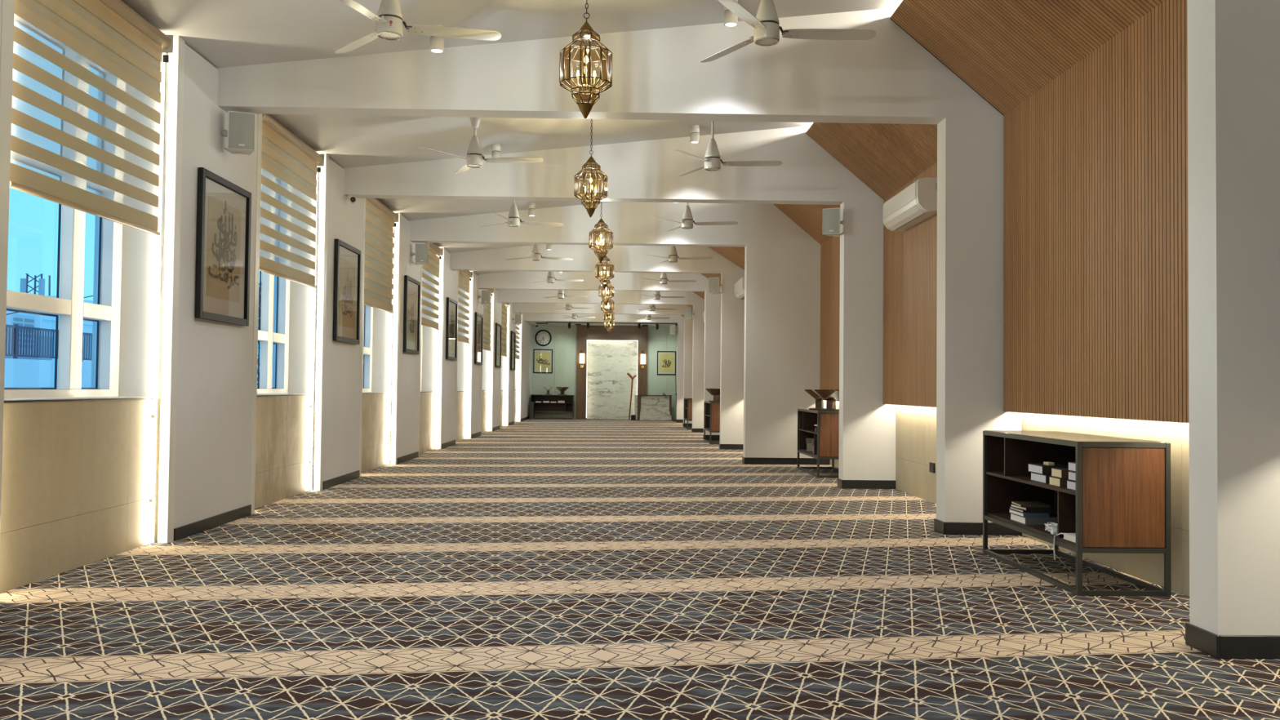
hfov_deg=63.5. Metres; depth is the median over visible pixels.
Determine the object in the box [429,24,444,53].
ceiling light
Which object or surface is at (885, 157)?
ceiling
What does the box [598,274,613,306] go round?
lantern
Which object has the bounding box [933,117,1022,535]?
pillar
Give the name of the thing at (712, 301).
pillar
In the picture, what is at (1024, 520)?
book
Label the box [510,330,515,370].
calligraphy
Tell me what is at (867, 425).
pillar
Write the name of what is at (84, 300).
building
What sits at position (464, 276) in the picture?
zebra blind
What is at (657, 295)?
ceiling fan
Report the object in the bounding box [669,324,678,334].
wall speaker
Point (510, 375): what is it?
pillar
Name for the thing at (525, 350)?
pillar
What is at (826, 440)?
bookcase
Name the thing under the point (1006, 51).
ceiling
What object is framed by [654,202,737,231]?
ceiling fan
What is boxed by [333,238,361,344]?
calligraphy
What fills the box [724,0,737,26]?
ceiling spotlight
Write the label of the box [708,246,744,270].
ceiling
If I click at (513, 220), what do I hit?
ceiling fan
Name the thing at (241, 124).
grille
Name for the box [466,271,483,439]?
pillar
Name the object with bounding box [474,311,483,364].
calligraphy
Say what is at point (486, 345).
zebra blind
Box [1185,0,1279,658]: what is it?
pillar
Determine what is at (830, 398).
book stand
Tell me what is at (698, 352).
pillar
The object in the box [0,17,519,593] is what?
wall
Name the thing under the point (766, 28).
ceiling fan
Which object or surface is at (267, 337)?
window
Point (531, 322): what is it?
ceiling
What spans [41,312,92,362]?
building
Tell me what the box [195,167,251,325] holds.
calligraphy
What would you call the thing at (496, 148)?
ceiling light
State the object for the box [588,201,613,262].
lantern
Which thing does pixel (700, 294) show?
ceiling
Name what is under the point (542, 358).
calligraphy
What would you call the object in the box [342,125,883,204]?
beam
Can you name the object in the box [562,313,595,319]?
ceiling fan
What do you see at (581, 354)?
wall sconce
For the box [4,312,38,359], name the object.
outdoor unit
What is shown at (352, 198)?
security camera
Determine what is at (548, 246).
recessed light
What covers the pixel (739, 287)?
air conditioner
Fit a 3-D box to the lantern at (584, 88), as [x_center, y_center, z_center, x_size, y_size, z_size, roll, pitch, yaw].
[-0.334,-2.142,6.475,0.326,1.259,0.324,1,-2,-1]
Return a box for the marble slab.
[586,340,637,419]
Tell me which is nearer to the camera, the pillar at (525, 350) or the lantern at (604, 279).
the lantern at (604, 279)
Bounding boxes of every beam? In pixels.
[216,8,1003,124]
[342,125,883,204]
[408,201,820,247]
[449,244,744,273]
[477,271,720,292]
[497,289,704,305]
[511,302,693,315]
[524,313,684,323]
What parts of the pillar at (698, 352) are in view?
baseboard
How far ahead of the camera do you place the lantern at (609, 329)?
32.89 m
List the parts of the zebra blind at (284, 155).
rail, cord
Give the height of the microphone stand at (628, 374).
1.700 m
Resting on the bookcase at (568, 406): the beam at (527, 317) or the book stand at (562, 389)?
the book stand at (562, 389)
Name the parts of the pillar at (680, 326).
baseboard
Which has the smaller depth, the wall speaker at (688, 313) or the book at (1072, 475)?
the book at (1072, 475)
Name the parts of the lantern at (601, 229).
pane, pane, pane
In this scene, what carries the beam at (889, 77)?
attached to the ceiling at (224, 33)
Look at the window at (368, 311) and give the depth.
14.86 m
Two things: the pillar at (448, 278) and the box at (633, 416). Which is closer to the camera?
the pillar at (448, 278)
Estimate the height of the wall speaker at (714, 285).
0.319 m
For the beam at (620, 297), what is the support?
attached to the ceiling at (224, 33)
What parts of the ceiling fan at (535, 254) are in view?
blade, blade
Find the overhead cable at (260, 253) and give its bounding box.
[6,253,260,315]
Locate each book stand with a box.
[555,386,568,395]
[705,388,716,401]
[710,388,719,401]
[804,389,834,409]
[805,438,813,451]
[813,389,839,410]
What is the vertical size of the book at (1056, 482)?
0.052 m
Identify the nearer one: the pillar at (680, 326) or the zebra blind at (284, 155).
the zebra blind at (284, 155)
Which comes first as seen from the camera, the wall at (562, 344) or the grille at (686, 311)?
the grille at (686, 311)
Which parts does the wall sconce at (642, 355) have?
lamp shade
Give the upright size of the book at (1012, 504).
0.019 m
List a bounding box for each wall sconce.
[579,349,584,367]
[640,350,645,368]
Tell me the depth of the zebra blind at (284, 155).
10.17 m
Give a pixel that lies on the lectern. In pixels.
(651, 407)
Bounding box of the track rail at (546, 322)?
[546,321,677,325]
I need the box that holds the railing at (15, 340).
[4,324,92,360]
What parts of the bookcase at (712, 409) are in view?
leg, leg, panel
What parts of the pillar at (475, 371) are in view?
baseboard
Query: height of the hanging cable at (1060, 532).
0.164 m
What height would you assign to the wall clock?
0.604 m
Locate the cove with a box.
[888,0,902,8]
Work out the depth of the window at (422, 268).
18.71 m
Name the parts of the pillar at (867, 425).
baseboard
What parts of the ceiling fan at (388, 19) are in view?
blade, blade, blade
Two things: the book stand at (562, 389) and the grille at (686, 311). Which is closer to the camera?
the grille at (686, 311)
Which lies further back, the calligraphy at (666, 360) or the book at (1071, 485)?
the calligraphy at (666, 360)
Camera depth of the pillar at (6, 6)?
5.41 m
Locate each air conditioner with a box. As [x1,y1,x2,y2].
[733,275,744,299]
[883,177,937,231]
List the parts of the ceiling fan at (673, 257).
blade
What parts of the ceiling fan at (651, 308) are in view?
blade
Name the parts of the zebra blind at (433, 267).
rail, cord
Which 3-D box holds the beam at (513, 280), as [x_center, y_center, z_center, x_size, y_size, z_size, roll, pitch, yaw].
[-0.317,-2.113,23.593,6.850,1.054,0.225,1,-2,-1]
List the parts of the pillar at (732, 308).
baseboard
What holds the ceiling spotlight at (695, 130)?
in the ceiling at (224, 33)
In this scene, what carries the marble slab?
on the floor
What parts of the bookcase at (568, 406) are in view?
shelf, panel, panel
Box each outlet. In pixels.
[894,213,924,230]
[928,462,934,472]
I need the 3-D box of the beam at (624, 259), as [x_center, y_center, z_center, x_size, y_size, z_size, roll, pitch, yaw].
[-0.241,-2.214,19.808,6.850,1.054,0.225,1,-2,-1]
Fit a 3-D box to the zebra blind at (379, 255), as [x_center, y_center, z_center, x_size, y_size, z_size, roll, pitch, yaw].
[-3.534,-1.176,14.028,0.100,1.947,1.907,1,-2,-1]
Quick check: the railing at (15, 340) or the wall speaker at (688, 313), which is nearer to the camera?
the railing at (15, 340)
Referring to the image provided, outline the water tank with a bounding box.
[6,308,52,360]
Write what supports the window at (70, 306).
in the wall at (77, 476)
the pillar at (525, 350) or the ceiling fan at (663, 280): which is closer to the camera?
the ceiling fan at (663, 280)
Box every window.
[4,13,153,402]
[256,167,311,396]
[362,243,388,394]
[420,268,435,392]
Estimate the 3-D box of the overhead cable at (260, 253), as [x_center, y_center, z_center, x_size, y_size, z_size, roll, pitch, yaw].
[-11.469,-2.002,24.838,0.022,3.022,14.005,1,-2,-1]
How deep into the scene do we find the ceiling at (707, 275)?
22.73 m
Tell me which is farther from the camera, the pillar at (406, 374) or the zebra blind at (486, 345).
the zebra blind at (486, 345)
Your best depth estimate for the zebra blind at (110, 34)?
6.41 m
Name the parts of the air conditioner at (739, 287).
panel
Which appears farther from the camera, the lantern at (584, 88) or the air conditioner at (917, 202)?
the air conditioner at (917, 202)
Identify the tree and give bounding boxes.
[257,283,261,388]
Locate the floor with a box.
[0,418,1279,719]
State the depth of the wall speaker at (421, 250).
15.85 m
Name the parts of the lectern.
panel, marble panel, marble panel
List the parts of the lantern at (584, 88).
pane, pane, pane, pane, pane, pane, pane, pane, pane, pane, pane, pane, pane, pane, pane, pane, pane, chain, pane, pane, pane, pane, pane, pane, pane, pane, pane, pane, pane, pane, pane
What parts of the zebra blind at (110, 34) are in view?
rail, cord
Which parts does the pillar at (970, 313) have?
baseboard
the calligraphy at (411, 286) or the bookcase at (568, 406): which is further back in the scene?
the bookcase at (568, 406)
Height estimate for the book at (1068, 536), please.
0.034 m
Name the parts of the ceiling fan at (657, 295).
blade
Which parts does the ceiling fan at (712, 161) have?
blade, blade, rod, blade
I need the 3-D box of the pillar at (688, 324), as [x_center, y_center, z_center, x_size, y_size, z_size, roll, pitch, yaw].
[2.120,0.327,31.153,1.627,3.366,0.253,1,-2,-1]
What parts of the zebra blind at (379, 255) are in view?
rail, cord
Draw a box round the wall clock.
[534,329,551,346]
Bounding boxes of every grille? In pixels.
[228,111,254,150]
[415,244,428,262]
[481,290,489,303]
[515,314,521,324]
[670,325,675,333]
[684,308,690,319]
[709,277,718,293]
[823,208,839,233]
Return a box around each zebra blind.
[9,0,173,304]
[259,114,324,333]
[364,198,399,347]
[421,242,443,355]
[457,270,472,364]
[482,288,493,369]
[501,302,509,373]
[515,312,521,372]
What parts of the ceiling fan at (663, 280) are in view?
blade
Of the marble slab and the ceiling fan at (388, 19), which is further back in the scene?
the marble slab
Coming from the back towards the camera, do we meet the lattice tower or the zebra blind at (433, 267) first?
the lattice tower
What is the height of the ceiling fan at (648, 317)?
0.801 m
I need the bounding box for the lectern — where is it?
[634,395,673,420]
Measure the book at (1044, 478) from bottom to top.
0.052 m
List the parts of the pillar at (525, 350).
baseboard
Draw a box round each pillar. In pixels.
[0,0,14,528]
[157,35,262,543]
[313,153,365,490]
[391,212,422,464]
[436,247,458,448]
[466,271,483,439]
[488,288,502,431]
[505,302,515,426]
[518,313,531,422]
[675,322,684,422]
[682,315,693,426]
[691,304,704,431]
[702,290,720,439]
[719,272,744,449]
[742,244,830,464]
[837,201,895,488]
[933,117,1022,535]
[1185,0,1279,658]
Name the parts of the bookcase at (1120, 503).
leg, panel, shelf, panel, leg, leg, panel, panel, leg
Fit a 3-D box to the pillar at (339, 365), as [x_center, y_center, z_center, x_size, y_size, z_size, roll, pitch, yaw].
[-3.514,-0.397,12.133,0.122,3.673,1.770,1,-2,-1]
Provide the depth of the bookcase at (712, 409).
21.43 m
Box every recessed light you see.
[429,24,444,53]
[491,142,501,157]
[528,203,535,216]
[546,244,551,250]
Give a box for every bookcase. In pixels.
[530,394,573,419]
[684,397,692,429]
[703,400,719,444]
[797,408,839,477]
[982,430,1171,596]
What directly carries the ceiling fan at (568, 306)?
hanging from the ceiling at (224, 33)
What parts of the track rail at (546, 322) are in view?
rail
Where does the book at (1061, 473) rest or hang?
on the book at (1056, 482)
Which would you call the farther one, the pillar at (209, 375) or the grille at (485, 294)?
the grille at (485, 294)
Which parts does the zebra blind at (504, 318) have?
cord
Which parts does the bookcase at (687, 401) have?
leg, leg, panel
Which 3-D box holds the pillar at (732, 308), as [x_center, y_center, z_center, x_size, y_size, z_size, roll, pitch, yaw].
[2.347,0.024,19.800,1.627,3.366,0.253,1,-2,-1]
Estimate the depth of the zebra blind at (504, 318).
29.38 m
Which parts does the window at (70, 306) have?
sill, sill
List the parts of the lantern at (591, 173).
pane, pane, pane, pane, pane, pane, chain, pane, pane, pane, pane, pane, pane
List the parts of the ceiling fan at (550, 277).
blade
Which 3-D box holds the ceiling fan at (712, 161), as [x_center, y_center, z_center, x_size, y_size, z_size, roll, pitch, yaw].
[0.856,-2.291,10.318,1.107,0.801,1.206,1,-2,-1]
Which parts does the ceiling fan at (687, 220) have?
blade, blade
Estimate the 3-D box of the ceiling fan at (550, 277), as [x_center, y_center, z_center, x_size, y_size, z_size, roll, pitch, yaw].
[-1.725,-1.887,21.566,1.107,0.552,1.206,1,-2,-1]
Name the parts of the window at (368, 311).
frame, sill, sill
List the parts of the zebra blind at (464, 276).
cord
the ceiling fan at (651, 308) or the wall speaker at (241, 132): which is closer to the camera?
the wall speaker at (241, 132)
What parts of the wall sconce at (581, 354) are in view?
lamp shade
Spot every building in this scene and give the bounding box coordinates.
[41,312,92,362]
[45,295,93,303]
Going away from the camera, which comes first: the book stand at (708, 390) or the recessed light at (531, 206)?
the recessed light at (531, 206)
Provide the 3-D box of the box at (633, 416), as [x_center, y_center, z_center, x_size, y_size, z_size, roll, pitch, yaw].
[-0.235,2.042,36.680,0.160,0.185,0.203,1,-2,-1]
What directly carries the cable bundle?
on the bookcase at (1120, 503)
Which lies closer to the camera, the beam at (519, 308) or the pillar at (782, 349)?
the pillar at (782, 349)
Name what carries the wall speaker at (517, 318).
attached to the pillar at (510, 375)
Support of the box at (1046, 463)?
on the book at (1041, 468)
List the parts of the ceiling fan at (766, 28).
blade, blade, blade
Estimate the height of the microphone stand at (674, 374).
1.670 m
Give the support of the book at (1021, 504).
on the book at (1012, 504)
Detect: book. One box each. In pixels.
[1008,508,1048,517]
[1009,506,1051,512]
[1010,503,1051,510]
[1010,513,1057,524]
[1011,501,1050,507]
[1027,463,1068,474]
[1031,471,1051,484]
[1048,475,1068,487]
[1051,467,1068,478]
[1063,533,1075,542]
[1066,480,1075,490]
[1067,462,1075,471]
[1067,471,1075,481]
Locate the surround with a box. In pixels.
[575,325,648,418]
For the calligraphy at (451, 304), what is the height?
1.150 m
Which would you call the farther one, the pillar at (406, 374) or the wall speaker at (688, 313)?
the wall speaker at (688, 313)
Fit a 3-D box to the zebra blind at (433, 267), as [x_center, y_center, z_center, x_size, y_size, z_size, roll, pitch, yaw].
[-3.610,-1.060,17.812,0.100,1.977,1.907,1,-2,-1]
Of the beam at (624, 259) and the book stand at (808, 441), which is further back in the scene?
the beam at (624, 259)
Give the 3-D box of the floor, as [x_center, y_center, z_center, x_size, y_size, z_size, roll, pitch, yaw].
[-0.508,1.670,17.261,7.500,0.120,41.388,1,-2,-1]
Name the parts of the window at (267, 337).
frame, sill, sill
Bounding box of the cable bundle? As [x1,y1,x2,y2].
[1044,522,1057,534]
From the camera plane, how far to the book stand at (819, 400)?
14.41 m
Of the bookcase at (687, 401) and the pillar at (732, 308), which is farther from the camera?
the bookcase at (687, 401)
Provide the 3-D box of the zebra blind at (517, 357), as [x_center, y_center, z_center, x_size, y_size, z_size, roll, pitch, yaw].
[-3.913,-0.599,32.947,0.100,2.092,1.907,1,-2,-1]
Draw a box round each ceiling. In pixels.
[121,0,894,290]
[525,320,676,326]
[693,291,704,299]
[700,273,720,284]
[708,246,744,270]
[773,204,839,244]
[805,122,937,199]
[890,0,1164,115]
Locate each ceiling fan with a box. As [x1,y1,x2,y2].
[334,0,501,53]
[419,117,542,173]
[481,200,563,226]
[506,244,573,261]
[533,271,583,283]
[544,289,588,298]
[557,303,592,310]
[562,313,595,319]
[636,314,670,319]
[638,304,675,311]
[641,272,696,284]
[643,291,684,299]
[644,245,712,263]
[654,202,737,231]
[672,120,782,176]
[700,0,875,62]
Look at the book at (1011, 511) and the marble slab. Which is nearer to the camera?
the book at (1011, 511)
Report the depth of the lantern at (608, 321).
29.08 m
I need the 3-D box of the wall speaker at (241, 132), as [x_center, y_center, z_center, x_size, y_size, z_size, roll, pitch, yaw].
[-3.248,-1.827,8.362,0.260,0.319,0.190,1,-2,-19]
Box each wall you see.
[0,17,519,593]
[4,358,91,389]
[530,324,676,419]
[819,0,1188,422]
[830,400,1189,596]
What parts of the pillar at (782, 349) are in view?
baseboard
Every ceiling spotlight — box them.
[689,124,699,143]
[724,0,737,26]
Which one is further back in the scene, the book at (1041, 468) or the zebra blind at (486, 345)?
the zebra blind at (486, 345)
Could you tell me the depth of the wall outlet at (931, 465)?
10.64 m
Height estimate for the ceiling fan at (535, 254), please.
0.552 m
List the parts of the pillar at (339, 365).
baseboard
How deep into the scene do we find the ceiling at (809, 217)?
15.32 m
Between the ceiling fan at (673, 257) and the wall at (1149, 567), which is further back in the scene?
the ceiling fan at (673, 257)
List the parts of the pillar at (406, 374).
baseboard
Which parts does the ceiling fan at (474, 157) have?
blade, blade, blade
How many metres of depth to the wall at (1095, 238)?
6.84 m
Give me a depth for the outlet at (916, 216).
10.58 m
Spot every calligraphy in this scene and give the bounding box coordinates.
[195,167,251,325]
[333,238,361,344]
[403,275,420,354]
[445,297,457,360]
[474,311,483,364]
[494,322,501,368]
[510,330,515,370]
[533,349,552,373]
[657,351,675,374]
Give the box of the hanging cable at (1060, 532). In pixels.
[1053,532,1063,559]
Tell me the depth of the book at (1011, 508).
6.77 m
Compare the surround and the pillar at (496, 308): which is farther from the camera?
the surround
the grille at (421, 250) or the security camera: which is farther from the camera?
the grille at (421, 250)
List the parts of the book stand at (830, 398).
post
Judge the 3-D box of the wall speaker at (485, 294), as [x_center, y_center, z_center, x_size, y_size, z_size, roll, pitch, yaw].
[-3.550,-1.423,23.499,0.260,0.319,0.190,1,-2,-19]
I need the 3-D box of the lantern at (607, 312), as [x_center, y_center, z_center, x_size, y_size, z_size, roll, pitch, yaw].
[-0.793,-1.658,25.395,0.326,1.259,0.324,1,-2,-30]
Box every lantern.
[559,0,612,118]
[573,119,608,217]
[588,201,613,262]
[595,255,613,288]
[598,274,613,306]
[600,297,614,318]
[603,306,614,327]
[604,315,614,333]
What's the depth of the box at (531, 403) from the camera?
36.50 m
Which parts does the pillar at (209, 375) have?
baseboard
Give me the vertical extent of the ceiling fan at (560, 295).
0.552 m
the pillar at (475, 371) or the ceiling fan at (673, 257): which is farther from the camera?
the pillar at (475, 371)
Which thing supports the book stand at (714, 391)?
on the bookcase at (712, 409)
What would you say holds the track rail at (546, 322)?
attached to the ceiling at (531, 322)
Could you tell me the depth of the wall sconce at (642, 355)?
37.40 m
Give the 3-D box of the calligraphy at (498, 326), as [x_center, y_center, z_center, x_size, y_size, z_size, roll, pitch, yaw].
[-3.740,-0.375,27.302,0.040,1.150,1.040,1,-2,-1]
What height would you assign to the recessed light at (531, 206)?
0.189 m
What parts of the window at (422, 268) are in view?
frame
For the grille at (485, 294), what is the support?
attached to the wall speaker at (485, 294)
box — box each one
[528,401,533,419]
[631,414,635,420]
[1043,461,1054,465]
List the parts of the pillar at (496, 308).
baseboard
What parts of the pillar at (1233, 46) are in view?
baseboard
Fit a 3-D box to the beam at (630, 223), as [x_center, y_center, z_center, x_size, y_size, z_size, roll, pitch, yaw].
[-0.165,-2.315,16.024,6.850,1.054,0.225,1,-2,-1]
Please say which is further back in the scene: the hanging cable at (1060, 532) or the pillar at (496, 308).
the pillar at (496, 308)
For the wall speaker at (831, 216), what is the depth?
12.08 m
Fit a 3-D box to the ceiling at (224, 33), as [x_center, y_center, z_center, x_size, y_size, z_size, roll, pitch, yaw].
[-0.904,-2.464,15.800,5.560,0.748,38.264,1,-2,-1]
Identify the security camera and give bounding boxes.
[346,194,356,203]
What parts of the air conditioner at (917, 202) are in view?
panel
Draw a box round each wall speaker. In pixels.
[222,111,255,155]
[410,243,428,265]
[478,289,490,304]
[512,313,521,324]
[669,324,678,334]
[684,307,694,319]
[708,277,723,294]
[822,208,845,236]
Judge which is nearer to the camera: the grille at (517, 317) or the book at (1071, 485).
the book at (1071, 485)
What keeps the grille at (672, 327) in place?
attached to the wall speaker at (673, 328)
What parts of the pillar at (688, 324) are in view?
baseboard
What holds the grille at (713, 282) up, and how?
attached to the wall speaker at (714, 285)
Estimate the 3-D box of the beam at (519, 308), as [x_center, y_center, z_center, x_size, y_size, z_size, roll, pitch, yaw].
[-0.468,-1.911,31.161,6.850,1.054,0.225,1,-2,-1]
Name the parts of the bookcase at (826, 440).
leg, shelf, panel, leg, panel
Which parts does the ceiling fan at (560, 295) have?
blade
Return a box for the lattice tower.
[20,273,50,295]
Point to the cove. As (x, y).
(895, 4)
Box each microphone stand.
[626,373,635,419]
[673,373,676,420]
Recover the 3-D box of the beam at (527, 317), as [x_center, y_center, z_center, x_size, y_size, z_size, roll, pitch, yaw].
[-0.543,-1.810,34.945,6.850,1.054,0.225,1,-2,-1]
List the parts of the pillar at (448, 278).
baseboard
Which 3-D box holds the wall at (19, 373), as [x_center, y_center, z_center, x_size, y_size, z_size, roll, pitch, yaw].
[-12.559,2.350,19.697,0.315,4.800,28.000,1,-2,-1]
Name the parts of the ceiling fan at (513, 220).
blade, blade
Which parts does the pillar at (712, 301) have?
baseboard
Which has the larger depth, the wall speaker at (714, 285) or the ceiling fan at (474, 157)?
the wall speaker at (714, 285)
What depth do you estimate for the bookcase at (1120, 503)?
5.88 m
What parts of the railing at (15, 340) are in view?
post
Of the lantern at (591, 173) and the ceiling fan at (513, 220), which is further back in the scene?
the ceiling fan at (513, 220)
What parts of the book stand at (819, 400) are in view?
post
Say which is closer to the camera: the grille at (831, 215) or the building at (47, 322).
the grille at (831, 215)
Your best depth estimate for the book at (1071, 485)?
6.05 m
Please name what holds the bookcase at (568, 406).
on the floor

